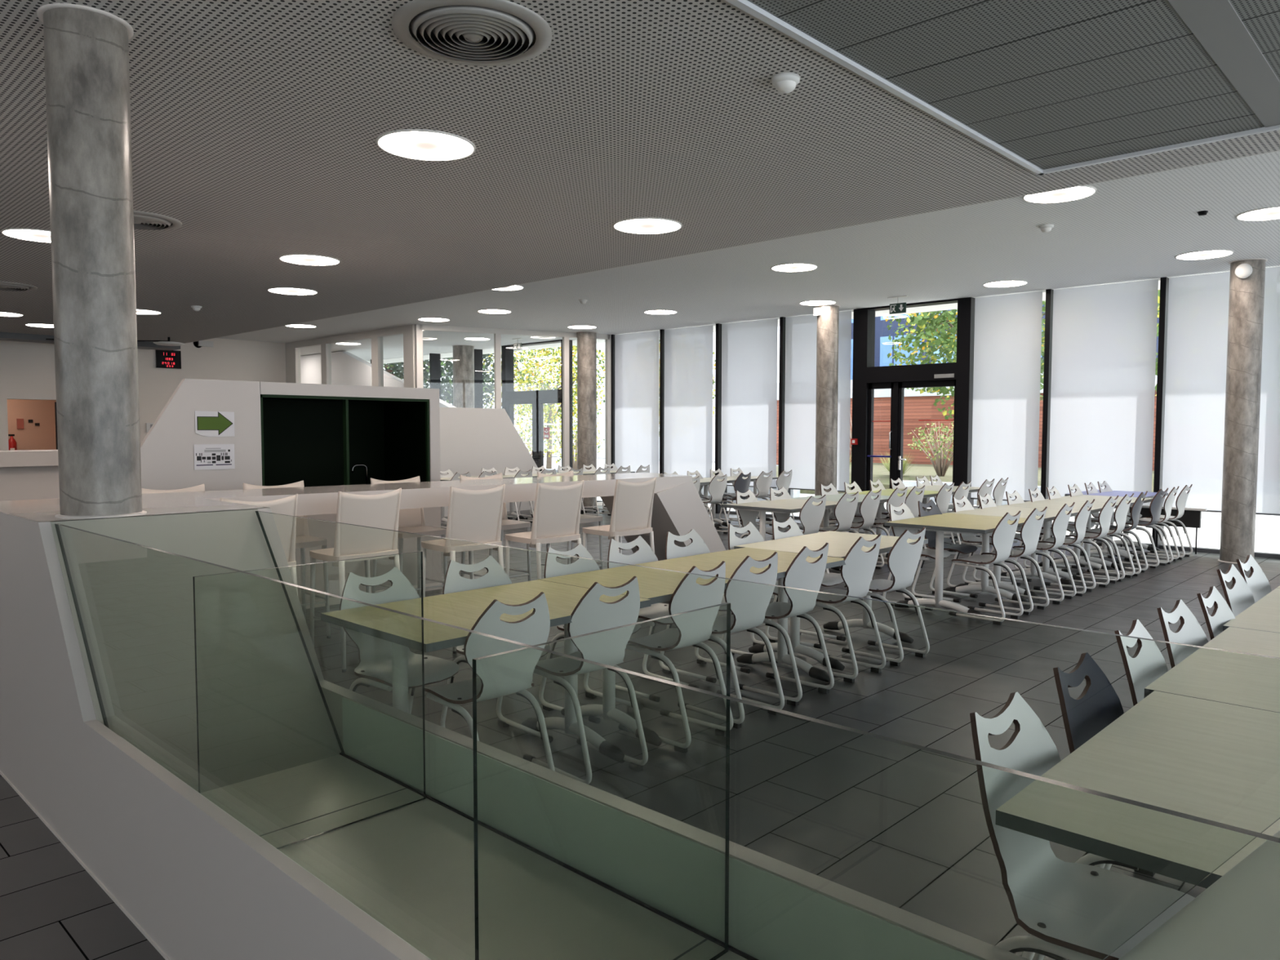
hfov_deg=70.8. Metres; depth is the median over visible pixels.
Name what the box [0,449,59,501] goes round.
counter
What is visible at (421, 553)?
divider
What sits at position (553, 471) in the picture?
dining chair
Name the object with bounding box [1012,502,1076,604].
dining chair
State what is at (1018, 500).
dining chair
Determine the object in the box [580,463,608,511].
dining chair
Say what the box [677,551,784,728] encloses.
dining chair
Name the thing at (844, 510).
dining chair
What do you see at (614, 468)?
dining chair
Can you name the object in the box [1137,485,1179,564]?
dining chair
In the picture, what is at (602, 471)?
dining table
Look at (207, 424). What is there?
notice
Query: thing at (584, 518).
bar stool
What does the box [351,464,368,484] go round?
tap
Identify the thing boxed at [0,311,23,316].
recessed light
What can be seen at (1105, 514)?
dining chair
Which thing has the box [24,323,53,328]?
recessed light
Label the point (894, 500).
dining chair
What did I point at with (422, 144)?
recessed light
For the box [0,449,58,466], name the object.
countertop
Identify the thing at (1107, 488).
dining chair
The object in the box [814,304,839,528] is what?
concrete column
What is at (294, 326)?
diffuser
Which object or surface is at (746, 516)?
dining chair
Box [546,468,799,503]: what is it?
wall
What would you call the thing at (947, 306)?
trim
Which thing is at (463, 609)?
dining table
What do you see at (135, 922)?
trim
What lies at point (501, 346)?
window
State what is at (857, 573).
dining chair
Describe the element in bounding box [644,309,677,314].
recessed light
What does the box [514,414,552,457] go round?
shrub
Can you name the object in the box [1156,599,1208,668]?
dining chair
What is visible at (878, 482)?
dining chair
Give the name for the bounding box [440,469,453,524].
dining chair
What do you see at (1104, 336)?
roller blind
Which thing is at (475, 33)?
ceiling vent
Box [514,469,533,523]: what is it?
dining chair
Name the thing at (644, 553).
dining chair
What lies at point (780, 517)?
dining chair
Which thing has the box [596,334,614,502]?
window
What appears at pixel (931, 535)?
dining chair
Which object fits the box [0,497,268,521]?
countertop
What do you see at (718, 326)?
window
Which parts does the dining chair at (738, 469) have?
leg frame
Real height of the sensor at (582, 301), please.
0.068 m
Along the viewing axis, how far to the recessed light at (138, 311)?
12.82 m
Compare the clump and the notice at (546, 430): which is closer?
the notice at (546, 430)
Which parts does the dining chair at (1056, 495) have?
leg frame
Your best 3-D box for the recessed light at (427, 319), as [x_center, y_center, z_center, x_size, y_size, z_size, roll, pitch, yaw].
[-3.756,-2.923,16.417,0.574,0.009,0.574,3,4,44]
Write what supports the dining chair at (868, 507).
on the floor
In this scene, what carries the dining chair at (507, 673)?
on the floor
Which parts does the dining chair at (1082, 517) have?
leg frame, leg frame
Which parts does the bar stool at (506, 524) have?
leg, backrest, leg, leg, seat, leg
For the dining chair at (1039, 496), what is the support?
on the floor
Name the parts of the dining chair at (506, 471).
leg frame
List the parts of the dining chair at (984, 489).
leg frame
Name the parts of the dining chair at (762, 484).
leg frame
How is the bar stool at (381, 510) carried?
on the floor
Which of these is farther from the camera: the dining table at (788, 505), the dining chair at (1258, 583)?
the dining table at (788, 505)
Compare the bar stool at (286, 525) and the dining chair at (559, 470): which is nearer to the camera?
the bar stool at (286, 525)
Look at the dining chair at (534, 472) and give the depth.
16.77 m
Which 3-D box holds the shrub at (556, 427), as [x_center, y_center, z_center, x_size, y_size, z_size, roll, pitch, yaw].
[-1.875,-0.820,25.533,1.867,2.070,2.013,3,4,44]
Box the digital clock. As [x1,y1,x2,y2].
[155,349,181,368]
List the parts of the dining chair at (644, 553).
leg frame, leg frame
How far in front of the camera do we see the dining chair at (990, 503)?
9.41 m
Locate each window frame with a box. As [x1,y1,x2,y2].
[284,324,415,387]
[414,324,611,505]
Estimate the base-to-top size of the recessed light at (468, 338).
0.009 m
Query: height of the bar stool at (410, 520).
1.186 m
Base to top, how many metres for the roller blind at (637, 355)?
3.051 m
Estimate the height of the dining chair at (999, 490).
0.919 m
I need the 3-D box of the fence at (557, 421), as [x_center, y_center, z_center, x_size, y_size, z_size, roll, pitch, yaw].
[-2.501,-0.881,27.518,2.460,1.900,0.060,3,4,44]
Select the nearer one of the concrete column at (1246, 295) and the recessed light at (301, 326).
the concrete column at (1246, 295)
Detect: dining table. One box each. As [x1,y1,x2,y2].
[320,579,650,763]
[440,475,514,523]
[502,472,559,519]
[538,546,845,746]
[560,470,635,514]
[693,479,729,528]
[702,475,777,526]
[720,498,840,571]
[733,530,928,671]
[791,493,890,557]
[847,488,938,546]
[884,512,1037,620]
[898,484,979,543]
[947,505,1079,599]
[995,690,1279,888]
[1001,499,1119,583]
[1044,494,1153,570]
[1064,489,1168,556]
[1143,626,1279,712]
[1222,587,1279,632]
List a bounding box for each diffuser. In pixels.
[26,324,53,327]
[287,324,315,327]
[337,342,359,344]
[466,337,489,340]
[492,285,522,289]
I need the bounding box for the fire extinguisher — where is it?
[8,434,17,450]
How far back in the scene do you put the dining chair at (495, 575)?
4.67 m
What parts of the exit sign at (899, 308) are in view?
sign plate, mounting plate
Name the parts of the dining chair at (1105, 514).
leg frame, leg frame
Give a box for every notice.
[193,444,235,470]
[195,410,235,436]
[543,427,549,439]
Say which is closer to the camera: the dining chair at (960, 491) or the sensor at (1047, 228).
the sensor at (1047, 228)
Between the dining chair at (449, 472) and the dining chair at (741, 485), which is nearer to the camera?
the dining chair at (741, 485)
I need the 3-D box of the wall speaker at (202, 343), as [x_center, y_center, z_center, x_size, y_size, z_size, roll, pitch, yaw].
[-9.547,-2.968,19.612,0.170,0.260,0.430,3,4,44]
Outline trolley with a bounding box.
[1120,505,1207,554]
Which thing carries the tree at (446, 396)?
on the ground
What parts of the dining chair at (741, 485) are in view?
leg frame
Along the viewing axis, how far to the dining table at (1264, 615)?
3.91 m
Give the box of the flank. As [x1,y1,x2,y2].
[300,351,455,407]
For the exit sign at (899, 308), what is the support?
hanging from the ceiling at (1134, 228)
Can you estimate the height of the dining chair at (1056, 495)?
0.919 m
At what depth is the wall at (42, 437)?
19.34 m
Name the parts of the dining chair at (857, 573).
leg frame, leg frame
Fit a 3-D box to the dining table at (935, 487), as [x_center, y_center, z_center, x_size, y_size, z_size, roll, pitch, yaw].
[4.230,0.499,12.698,0.910,0.769,1.245,3,4,44]
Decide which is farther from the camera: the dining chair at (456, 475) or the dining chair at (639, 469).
the dining chair at (639, 469)
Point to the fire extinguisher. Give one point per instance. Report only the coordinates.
(12, 443)
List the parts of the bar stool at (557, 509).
leg, leg, seat, leg, backrest, leg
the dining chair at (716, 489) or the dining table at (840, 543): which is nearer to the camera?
the dining table at (840, 543)
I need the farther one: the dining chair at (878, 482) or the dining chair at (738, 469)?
the dining chair at (738, 469)
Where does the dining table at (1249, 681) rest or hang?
on the floor
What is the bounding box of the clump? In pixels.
[880,451,915,475]
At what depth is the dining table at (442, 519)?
14.96 m
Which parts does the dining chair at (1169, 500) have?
leg frame, leg frame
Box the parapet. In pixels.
[0,497,1279,959]
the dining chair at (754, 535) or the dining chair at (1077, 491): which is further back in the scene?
the dining chair at (1077, 491)
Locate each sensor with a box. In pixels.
[191,305,201,311]
[578,298,587,304]
[771,72,799,93]
[1038,223,1053,232]
[1196,210,1208,215]
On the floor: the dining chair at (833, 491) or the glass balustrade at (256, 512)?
the dining chair at (833, 491)
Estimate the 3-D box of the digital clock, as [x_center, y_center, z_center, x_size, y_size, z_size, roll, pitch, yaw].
[-9.986,-2.558,19.077,0.063,0.380,0.480,3,4,44]
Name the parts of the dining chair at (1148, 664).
leg frame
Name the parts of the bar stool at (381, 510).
leg, leg, seat, leg, backrest, leg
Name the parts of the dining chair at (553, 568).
leg frame, leg frame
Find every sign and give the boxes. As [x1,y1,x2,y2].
[16,418,23,429]
[511,337,523,350]
[887,295,908,314]
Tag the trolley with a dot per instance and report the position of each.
(1191, 517)
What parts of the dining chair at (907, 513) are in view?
leg frame, leg frame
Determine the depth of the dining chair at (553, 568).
5.14 m
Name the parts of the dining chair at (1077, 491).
leg frame, leg frame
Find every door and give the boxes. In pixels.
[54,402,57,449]
[502,339,573,471]
[852,297,975,527]
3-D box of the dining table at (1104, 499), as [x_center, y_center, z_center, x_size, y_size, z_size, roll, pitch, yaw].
[5.476,0.608,10.739,0.900,0.769,1.125,3,4,44]
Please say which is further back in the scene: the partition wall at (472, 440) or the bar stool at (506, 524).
the partition wall at (472, 440)
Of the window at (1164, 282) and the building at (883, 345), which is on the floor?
the window at (1164, 282)
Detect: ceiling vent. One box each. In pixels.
[0,280,37,291]
[133,210,182,230]
[391,0,552,66]
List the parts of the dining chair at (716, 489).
leg frame, leg frame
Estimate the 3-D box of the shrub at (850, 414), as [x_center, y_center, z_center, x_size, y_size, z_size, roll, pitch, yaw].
[5.609,-1.093,23.478,0.667,1.870,0.792,0,3,-1]
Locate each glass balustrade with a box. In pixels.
[54,523,1279,843]
[255,511,1279,959]
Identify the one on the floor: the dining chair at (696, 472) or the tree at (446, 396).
the dining chair at (696, 472)
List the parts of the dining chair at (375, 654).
leg frame, leg frame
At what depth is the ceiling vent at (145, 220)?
7.18 m
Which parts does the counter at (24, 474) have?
panel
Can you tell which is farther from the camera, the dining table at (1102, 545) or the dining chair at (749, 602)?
the dining table at (1102, 545)
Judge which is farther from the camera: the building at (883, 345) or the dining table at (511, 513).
the building at (883, 345)
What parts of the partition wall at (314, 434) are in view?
green trim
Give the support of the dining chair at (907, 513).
on the floor
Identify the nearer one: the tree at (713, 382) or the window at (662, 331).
the window at (662, 331)
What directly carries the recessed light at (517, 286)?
in the ceiling at (1134, 228)
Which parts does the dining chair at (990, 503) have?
leg frame, leg frame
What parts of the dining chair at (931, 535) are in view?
leg frame, leg frame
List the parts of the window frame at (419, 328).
post, post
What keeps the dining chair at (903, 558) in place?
on the floor
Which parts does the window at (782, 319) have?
rail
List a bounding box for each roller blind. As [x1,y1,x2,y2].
[614,330,659,473]
[663,324,713,477]
[720,318,777,488]
[784,310,851,492]
[970,290,1042,502]
[1048,279,1158,505]
[1161,266,1279,515]
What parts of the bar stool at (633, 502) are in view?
leg, seat, leg, leg, backrest, leg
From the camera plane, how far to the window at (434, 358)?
23.74 m
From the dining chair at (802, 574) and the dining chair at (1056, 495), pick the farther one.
the dining chair at (1056, 495)
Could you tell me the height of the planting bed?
0.530 m
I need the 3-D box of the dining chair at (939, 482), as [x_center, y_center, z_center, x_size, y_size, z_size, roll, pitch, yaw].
[4.561,0.394,13.362,0.490,0.919,0.422,3,4,40]
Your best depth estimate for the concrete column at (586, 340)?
18.51 m
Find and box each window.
[386,353,440,399]
[442,349,483,408]
[482,346,502,373]
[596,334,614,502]
[659,328,664,473]
[707,323,727,513]
[721,316,790,517]
[789,309,854,521]
[980,288,1053,540]
[1051,276,1168,548]
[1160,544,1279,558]
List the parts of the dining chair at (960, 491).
leg frame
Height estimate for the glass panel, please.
0.884 m
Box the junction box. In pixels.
[813,307,820,315]
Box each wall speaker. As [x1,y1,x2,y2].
[193,340,213,347]
[1234,263,1252,278]
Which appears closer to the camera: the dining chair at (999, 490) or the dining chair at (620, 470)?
the dining chair at (999, 490)
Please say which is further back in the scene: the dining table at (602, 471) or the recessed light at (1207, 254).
the dining table at (602, 471)
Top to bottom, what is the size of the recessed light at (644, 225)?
0.009 m
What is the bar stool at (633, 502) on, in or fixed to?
on the floor
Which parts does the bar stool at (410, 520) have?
leg, backrest, leg, leg, seat, leg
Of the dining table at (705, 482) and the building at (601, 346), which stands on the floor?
the dining table at (705, 482)
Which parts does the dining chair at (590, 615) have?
leg frame, leg frame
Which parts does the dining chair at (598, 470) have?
leg frame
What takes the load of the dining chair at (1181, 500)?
on the floor
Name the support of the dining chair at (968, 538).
on the floor
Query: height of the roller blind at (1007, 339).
3.051 m
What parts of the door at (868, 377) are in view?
pull handle, lever handle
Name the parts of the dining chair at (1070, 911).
leg frame, leg frame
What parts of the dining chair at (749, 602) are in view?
leg frame, leg frame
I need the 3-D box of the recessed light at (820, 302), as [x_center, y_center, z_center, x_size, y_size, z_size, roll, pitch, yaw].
[2.805,-2.796,14.216,0.574,0.009,0.574,3,4,44]
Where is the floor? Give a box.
[0,505,1279,959]
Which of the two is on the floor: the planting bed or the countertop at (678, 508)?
the countertop at (678, 508)
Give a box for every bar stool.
[141,484,204,493]
[219,493,297,594]
[242,480,330,638]
[309,488,401,672]
[370,475,447,597]
[421,484,505,653]
[459,472,531,581]
[505,480,584,579]
[537,470,603,569]
[582,477,656,553]
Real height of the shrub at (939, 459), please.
1.394 m
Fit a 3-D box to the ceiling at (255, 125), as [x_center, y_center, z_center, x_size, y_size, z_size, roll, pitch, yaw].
[-6.152,-2.398,7.555,27.500,0.590,10.620,3,4,44]
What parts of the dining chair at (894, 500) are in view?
leg frame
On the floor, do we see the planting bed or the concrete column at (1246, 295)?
the concrete column at (1246, 295)
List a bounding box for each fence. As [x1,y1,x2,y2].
[531,420,577,469]
[776,373,1157,471]
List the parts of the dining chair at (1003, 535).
leg frame, leg frame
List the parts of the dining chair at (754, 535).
leg frame, leg frame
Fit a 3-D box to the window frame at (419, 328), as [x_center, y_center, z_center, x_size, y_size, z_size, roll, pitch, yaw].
[-2.448,-1.222,18.228,4.124,3.600,0.121,-2,4,-27]
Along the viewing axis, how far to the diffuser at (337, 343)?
21.08 m
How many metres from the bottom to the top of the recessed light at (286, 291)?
0.009 m
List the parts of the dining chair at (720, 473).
leg frame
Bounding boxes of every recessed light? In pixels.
[0,227,50,243]
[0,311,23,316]
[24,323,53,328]
[136,308,161,314]
[266,287,317,295]
[278,253,340,266]
[285,324,316,328]
[337,342,360,345]
[376,128,475,160]
[417,317,449,321]
[463,337,490,340]
[477,309,511,314]
[492,284,524,290]
[567,324,596,328]
[612,217,682,234]
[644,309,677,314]
[770,262,817,271]
[799,299,835,305]
[982,280,1027,287]
[1022,185,1096,203]
[1174,249,1234,260]
[1235,205,1279,221]
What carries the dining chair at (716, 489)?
on the floor
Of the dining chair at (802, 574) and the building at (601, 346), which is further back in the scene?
the building at (601, 346)
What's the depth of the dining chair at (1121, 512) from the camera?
9.57 m
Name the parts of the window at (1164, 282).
rail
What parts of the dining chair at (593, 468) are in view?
leg frame, leg frame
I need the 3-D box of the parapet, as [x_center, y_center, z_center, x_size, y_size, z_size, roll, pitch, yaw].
[-0.518,0.837,2.442,9.050,1.221,0.920,3,4,44]
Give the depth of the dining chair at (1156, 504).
10.47 m
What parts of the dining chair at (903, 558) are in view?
leg frame, leg frame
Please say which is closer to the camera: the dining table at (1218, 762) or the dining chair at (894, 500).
the dining table at (1218, 762)
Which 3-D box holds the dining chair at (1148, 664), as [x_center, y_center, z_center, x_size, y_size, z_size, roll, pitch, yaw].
[1.830,0.962,2.960,0.490,0.919,0.422,3,4,42]
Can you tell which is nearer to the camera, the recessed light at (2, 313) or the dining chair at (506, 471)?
the recessed light at (2, 313)
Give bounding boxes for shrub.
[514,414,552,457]
[543,420,604,469]
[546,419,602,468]
[849,413,852,454]
[907,422,953,476]
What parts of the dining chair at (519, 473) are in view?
leg frame, leg frame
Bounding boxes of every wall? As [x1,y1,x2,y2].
[0,337,285,450]
[7,399,56,449]
[140,378,442,608]
[439,407,540,516]
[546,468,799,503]
[902,480,1040,505]
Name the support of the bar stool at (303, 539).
on the floor
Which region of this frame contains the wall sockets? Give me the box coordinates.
[28,419,39,426]
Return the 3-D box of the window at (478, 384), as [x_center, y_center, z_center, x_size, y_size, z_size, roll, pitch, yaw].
[-4.726,-1.497,23.196,1.885,3.600,0.290,3,4,44]
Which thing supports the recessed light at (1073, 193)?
in the ceiling at (1134, 228)
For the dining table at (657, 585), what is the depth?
5.14 m
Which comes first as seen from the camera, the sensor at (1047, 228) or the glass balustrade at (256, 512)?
the glass balustrade at (256, 512)
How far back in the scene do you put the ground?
14.31 m
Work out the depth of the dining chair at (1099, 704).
2.61 m
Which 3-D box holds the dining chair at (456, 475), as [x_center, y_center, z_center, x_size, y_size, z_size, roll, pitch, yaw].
[-2.983,0.324,14.506,0.490,0.919,0.422,3,4,41]
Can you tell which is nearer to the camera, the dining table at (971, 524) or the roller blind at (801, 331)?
the dining table at (971, 524)
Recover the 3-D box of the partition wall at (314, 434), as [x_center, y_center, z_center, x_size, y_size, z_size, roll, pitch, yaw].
[-3.554,0.146,7.952,0.910,1.990,3.620,3,4,44]
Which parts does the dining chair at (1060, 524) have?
leg frame, leg frame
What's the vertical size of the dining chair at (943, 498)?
0.919 m
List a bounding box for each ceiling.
[0,0,1279,349]
[217,151,1279,360]
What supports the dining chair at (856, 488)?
on the floor
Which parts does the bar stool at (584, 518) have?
backrest, leg, leg, seat, leg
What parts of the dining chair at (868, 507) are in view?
leg frame, leg frame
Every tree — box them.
[383,353,518,408]
[482,345,604,468]
[712,351,715,416]
[884,300,1045,506]
[1155,289,1159,395]
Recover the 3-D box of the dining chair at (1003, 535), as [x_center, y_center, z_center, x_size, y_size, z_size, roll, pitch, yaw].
[2.923,0.709,7.592,0.422,0.919,0.490,-3,4,-44]
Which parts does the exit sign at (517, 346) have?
sign plate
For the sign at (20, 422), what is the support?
attached to the wall at (42, 437)
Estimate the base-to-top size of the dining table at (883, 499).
0.769 m
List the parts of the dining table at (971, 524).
under frame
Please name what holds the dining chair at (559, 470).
on the floor
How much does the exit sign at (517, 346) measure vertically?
0.250 m
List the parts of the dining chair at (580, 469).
leg frame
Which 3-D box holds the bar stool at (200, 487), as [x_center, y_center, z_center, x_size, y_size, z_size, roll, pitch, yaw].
[-3.202,0.638,6.342,0.500,1.186,0.488,3,4,42]
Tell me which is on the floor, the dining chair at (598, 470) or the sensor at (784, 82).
the dining chair at (598, 470)
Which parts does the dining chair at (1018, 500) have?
leg frame, leg frame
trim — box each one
[0,332,180,351]
[0,770,170,959]
[184,150,1279,343]
[366,280,1159,364]
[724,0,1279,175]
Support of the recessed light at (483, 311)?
in the ceiling at (1134, 228)
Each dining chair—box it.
[339,566,458,714]
[424,591,555,771]
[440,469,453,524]
[440,471,470,528]
[440,555,553,742]
[478,471,497,477]
[480,467,512,519]
[504,466,533,518]
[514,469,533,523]
[523,576,648,784]
[524,468,555,519]
[529,466,548,515]
[538,543,643,724]
[557,465,586,512]
[569,467,585,514]
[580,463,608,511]
[581,466,610,515]
[601,465,630,512]
[601,535,698,702]
[602,462,617,508]
[618,560,733,753]
[635,464,649,472]
[658,528,750,683]
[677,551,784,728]
[687,470,720,524]
[692,475,700,492]
[702,474,728,533]
[708,468,741,523]
[715,472,751,528]
[721,521,777,662]
[727,467,759,519]
[733,542,834,706]
[736,489,785,538]
[740,471,774,525]
[759,469,794,523]
[764,516,845,648]
[769,486,804,540]
[776,494,829,579]
[797,533,885,683]
[818,491,858,574]
[820,483,862,532]
[832,488,884,568]
[841,527,929,666]
[844,481,887,532]
[860,486,907,564]
[869,479,902,532]
[878,484,926,557]
[882,502,951,610]
[888,477,929,533]
[911,499,977,602]
[915,475,954,539]
[917,482,955,551]
[926,480,973,551]
[929,475,957,538]
[946,495,992,586]
[949,511,1023,625]
[951,478,994,544]
[969,691,1194,959]
[972,477,1008,537]
[973,493,1031,586]
[978,506,1048,614]
[1000,490,1053,577]
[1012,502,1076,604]
[1023,488,1077,572]
[1032,652,1138,959]
[1033,498,1096,596]
[1041,485,1094,567]
[1062,484,1114,559]
[1062,495,1119,586]
[1076,493,1134,581]
[1080,482,1128,556]
[1093,480,1142,552]
[1093,490,1147,576]
[1103,619,1168,876]
[1115,488,1168,568]
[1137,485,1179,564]
[1144,484,1192,559]
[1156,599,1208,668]
[1196,586,1235,639]
[1216,564,1254,616]
[1235,554,1271,603]
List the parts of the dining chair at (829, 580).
leg frame, leg frame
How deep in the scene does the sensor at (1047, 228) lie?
8.83 m
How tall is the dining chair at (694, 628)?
0.919 m
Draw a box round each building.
[517,325,779,461]
[850,303,1159,379]
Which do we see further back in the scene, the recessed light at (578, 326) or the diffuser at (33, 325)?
the recessed light at (578, 326)
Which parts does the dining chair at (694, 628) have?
leg frame, leg frame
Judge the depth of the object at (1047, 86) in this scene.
4.10 m
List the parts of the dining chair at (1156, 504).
leg frame, leg frame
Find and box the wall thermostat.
[146,422,153,432]
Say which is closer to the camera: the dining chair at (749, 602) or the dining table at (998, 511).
the dining chair at (749, 602)
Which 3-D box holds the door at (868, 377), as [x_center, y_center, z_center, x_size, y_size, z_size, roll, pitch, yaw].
[4.369,-1.010,14.479,1.980,3.600,0.261,3,4,44]
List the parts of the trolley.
panel, rail, leg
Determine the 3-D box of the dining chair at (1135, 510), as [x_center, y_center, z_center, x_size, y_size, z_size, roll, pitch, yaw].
[5.373,0.576,10.056,0.490,0.919,0.422,3,4,40]
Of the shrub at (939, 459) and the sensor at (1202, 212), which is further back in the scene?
the shrub at (939, 459)
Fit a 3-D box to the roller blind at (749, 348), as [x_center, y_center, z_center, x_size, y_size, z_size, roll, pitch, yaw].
[2.001,-1.395,16.622,1.270,3.051,0.022,3,4,44]
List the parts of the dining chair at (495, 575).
leg frame, leg frame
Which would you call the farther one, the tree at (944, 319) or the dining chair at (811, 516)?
the tree at (944, 319)
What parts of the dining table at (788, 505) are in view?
under frame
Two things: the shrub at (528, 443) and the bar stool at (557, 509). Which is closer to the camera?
the bar stool at (557, 509)
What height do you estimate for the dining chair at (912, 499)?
0.919 m
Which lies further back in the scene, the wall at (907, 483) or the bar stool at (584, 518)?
the wall at (907, 483)
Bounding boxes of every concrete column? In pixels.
[36,3,146,518]
[451,345,475,408]
[576,331,597,506]
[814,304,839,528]
[1217,257,1267,563]
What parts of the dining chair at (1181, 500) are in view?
leg frame, leg frame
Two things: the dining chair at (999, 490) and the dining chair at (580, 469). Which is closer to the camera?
the dining chair at (999, 490)
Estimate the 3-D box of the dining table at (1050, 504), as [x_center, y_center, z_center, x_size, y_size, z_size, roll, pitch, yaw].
[4.641,0.653,9.893,0.900,0.769,1.245,3,4,44]
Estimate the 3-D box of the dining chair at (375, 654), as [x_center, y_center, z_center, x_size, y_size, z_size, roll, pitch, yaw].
[-1.111,0.893,4.158,0.490,0.919,0.422,3,4,43]
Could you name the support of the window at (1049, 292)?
on the floor
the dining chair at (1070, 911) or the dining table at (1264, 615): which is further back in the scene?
the dining table at (1264, 615)
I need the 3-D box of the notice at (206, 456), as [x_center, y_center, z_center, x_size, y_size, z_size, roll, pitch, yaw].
[-3.476,-0.189,7.361,0.003,0.205,0.320,3,4,44]
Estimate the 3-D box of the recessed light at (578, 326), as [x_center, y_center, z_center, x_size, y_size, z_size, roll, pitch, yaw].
[-1.131,-2.984,17.589,0.574,0.009,0.574,3,4,44]
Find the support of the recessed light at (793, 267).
in the ceiling at (1134, 228)
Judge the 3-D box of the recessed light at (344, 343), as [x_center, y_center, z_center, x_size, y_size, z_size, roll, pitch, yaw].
[-6.801,-3.176,20.984,0.574,0.009,0.574,3,4,44]
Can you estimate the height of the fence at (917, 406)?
3.380 m
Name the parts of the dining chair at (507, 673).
leg frame, leg frame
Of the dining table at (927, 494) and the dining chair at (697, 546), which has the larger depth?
the dining table at (927, 494)
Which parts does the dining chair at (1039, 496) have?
leg frame, leg frame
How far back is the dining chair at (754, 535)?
6.44 m
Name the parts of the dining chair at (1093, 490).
leg frame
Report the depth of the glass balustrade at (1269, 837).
1.24 m
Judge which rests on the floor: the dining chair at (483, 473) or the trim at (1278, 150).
the dining chair at (483, 473)
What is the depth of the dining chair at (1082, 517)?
8.72 m
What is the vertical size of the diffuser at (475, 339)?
0.001 m
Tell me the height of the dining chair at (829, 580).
0.919 m
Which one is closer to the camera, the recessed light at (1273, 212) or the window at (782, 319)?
the recessed light at (1273, 212)
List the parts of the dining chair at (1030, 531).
leg frame, leg frame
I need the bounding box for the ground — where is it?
[531,455,1279,553]
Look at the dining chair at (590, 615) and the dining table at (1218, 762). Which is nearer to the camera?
the dining table at (1218, 762)
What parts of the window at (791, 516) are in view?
rail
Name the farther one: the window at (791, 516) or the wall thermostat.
the wall thermostat
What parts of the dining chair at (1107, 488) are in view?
leg frame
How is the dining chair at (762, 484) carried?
on the floor
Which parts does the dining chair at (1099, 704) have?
leg frame, leg frame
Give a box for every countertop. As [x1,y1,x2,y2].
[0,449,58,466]
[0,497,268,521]
[142,472,725,560]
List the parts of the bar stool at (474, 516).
leg, leg, seat, leg, backrest, leg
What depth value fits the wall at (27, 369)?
18.93 m
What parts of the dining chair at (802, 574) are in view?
leg frame, leg frame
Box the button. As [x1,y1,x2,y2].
[850,438,857,444]
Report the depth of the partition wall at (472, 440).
17.02 m
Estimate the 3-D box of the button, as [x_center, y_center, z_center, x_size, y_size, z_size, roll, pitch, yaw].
[3.579,-0.642,15.049,0.100,0.100,0.055,3,4,44]
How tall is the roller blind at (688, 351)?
3.051 m
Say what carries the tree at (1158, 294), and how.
on the ground
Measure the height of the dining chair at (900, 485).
0.919 m
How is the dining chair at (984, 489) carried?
on the floor
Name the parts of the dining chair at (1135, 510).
leg frame, leg frame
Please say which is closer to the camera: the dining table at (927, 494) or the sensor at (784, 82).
the sensor at (784, 82)
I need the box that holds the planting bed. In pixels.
[712,462,1154,493]
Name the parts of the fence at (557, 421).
post, rail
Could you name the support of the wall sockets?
attached to the wall at (42, 437)
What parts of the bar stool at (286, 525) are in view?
backrest, seat, leg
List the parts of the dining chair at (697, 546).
leg frame, leg frame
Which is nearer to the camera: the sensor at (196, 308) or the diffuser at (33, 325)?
the sensor at (196, 308)
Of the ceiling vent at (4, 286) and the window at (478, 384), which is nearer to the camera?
the ceiling vent at (4, 286)
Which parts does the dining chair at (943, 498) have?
leg frame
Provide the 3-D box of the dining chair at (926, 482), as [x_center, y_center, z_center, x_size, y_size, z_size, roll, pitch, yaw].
[4.257,0.411,13.044,0.422,0.919,0.490,-3,4,-45]
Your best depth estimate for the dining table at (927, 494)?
11.59 m
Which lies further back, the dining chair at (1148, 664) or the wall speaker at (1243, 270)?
the wall speaker at (1243, 270)
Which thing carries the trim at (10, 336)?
attached to the ceiling at (255, 125)
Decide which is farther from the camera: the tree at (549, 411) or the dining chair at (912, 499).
the tree at (549, 411)
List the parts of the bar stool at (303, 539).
backrest, leg, seat, leg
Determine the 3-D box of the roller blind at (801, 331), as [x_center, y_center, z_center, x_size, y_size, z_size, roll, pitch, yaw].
[3.062,-1.339,15.613,1.320,3.051,0.022,3,4,44]
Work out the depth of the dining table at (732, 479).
15.10 m
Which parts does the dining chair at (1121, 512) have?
leg frame, leg frame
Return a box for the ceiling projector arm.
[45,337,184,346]
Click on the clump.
(904, 465)
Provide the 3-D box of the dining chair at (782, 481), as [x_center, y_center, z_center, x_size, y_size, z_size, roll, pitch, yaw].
[2.339,0.279,15.411,0.490,0.919,0.422,3,4,44]
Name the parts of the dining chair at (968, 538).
leg frame, leg frame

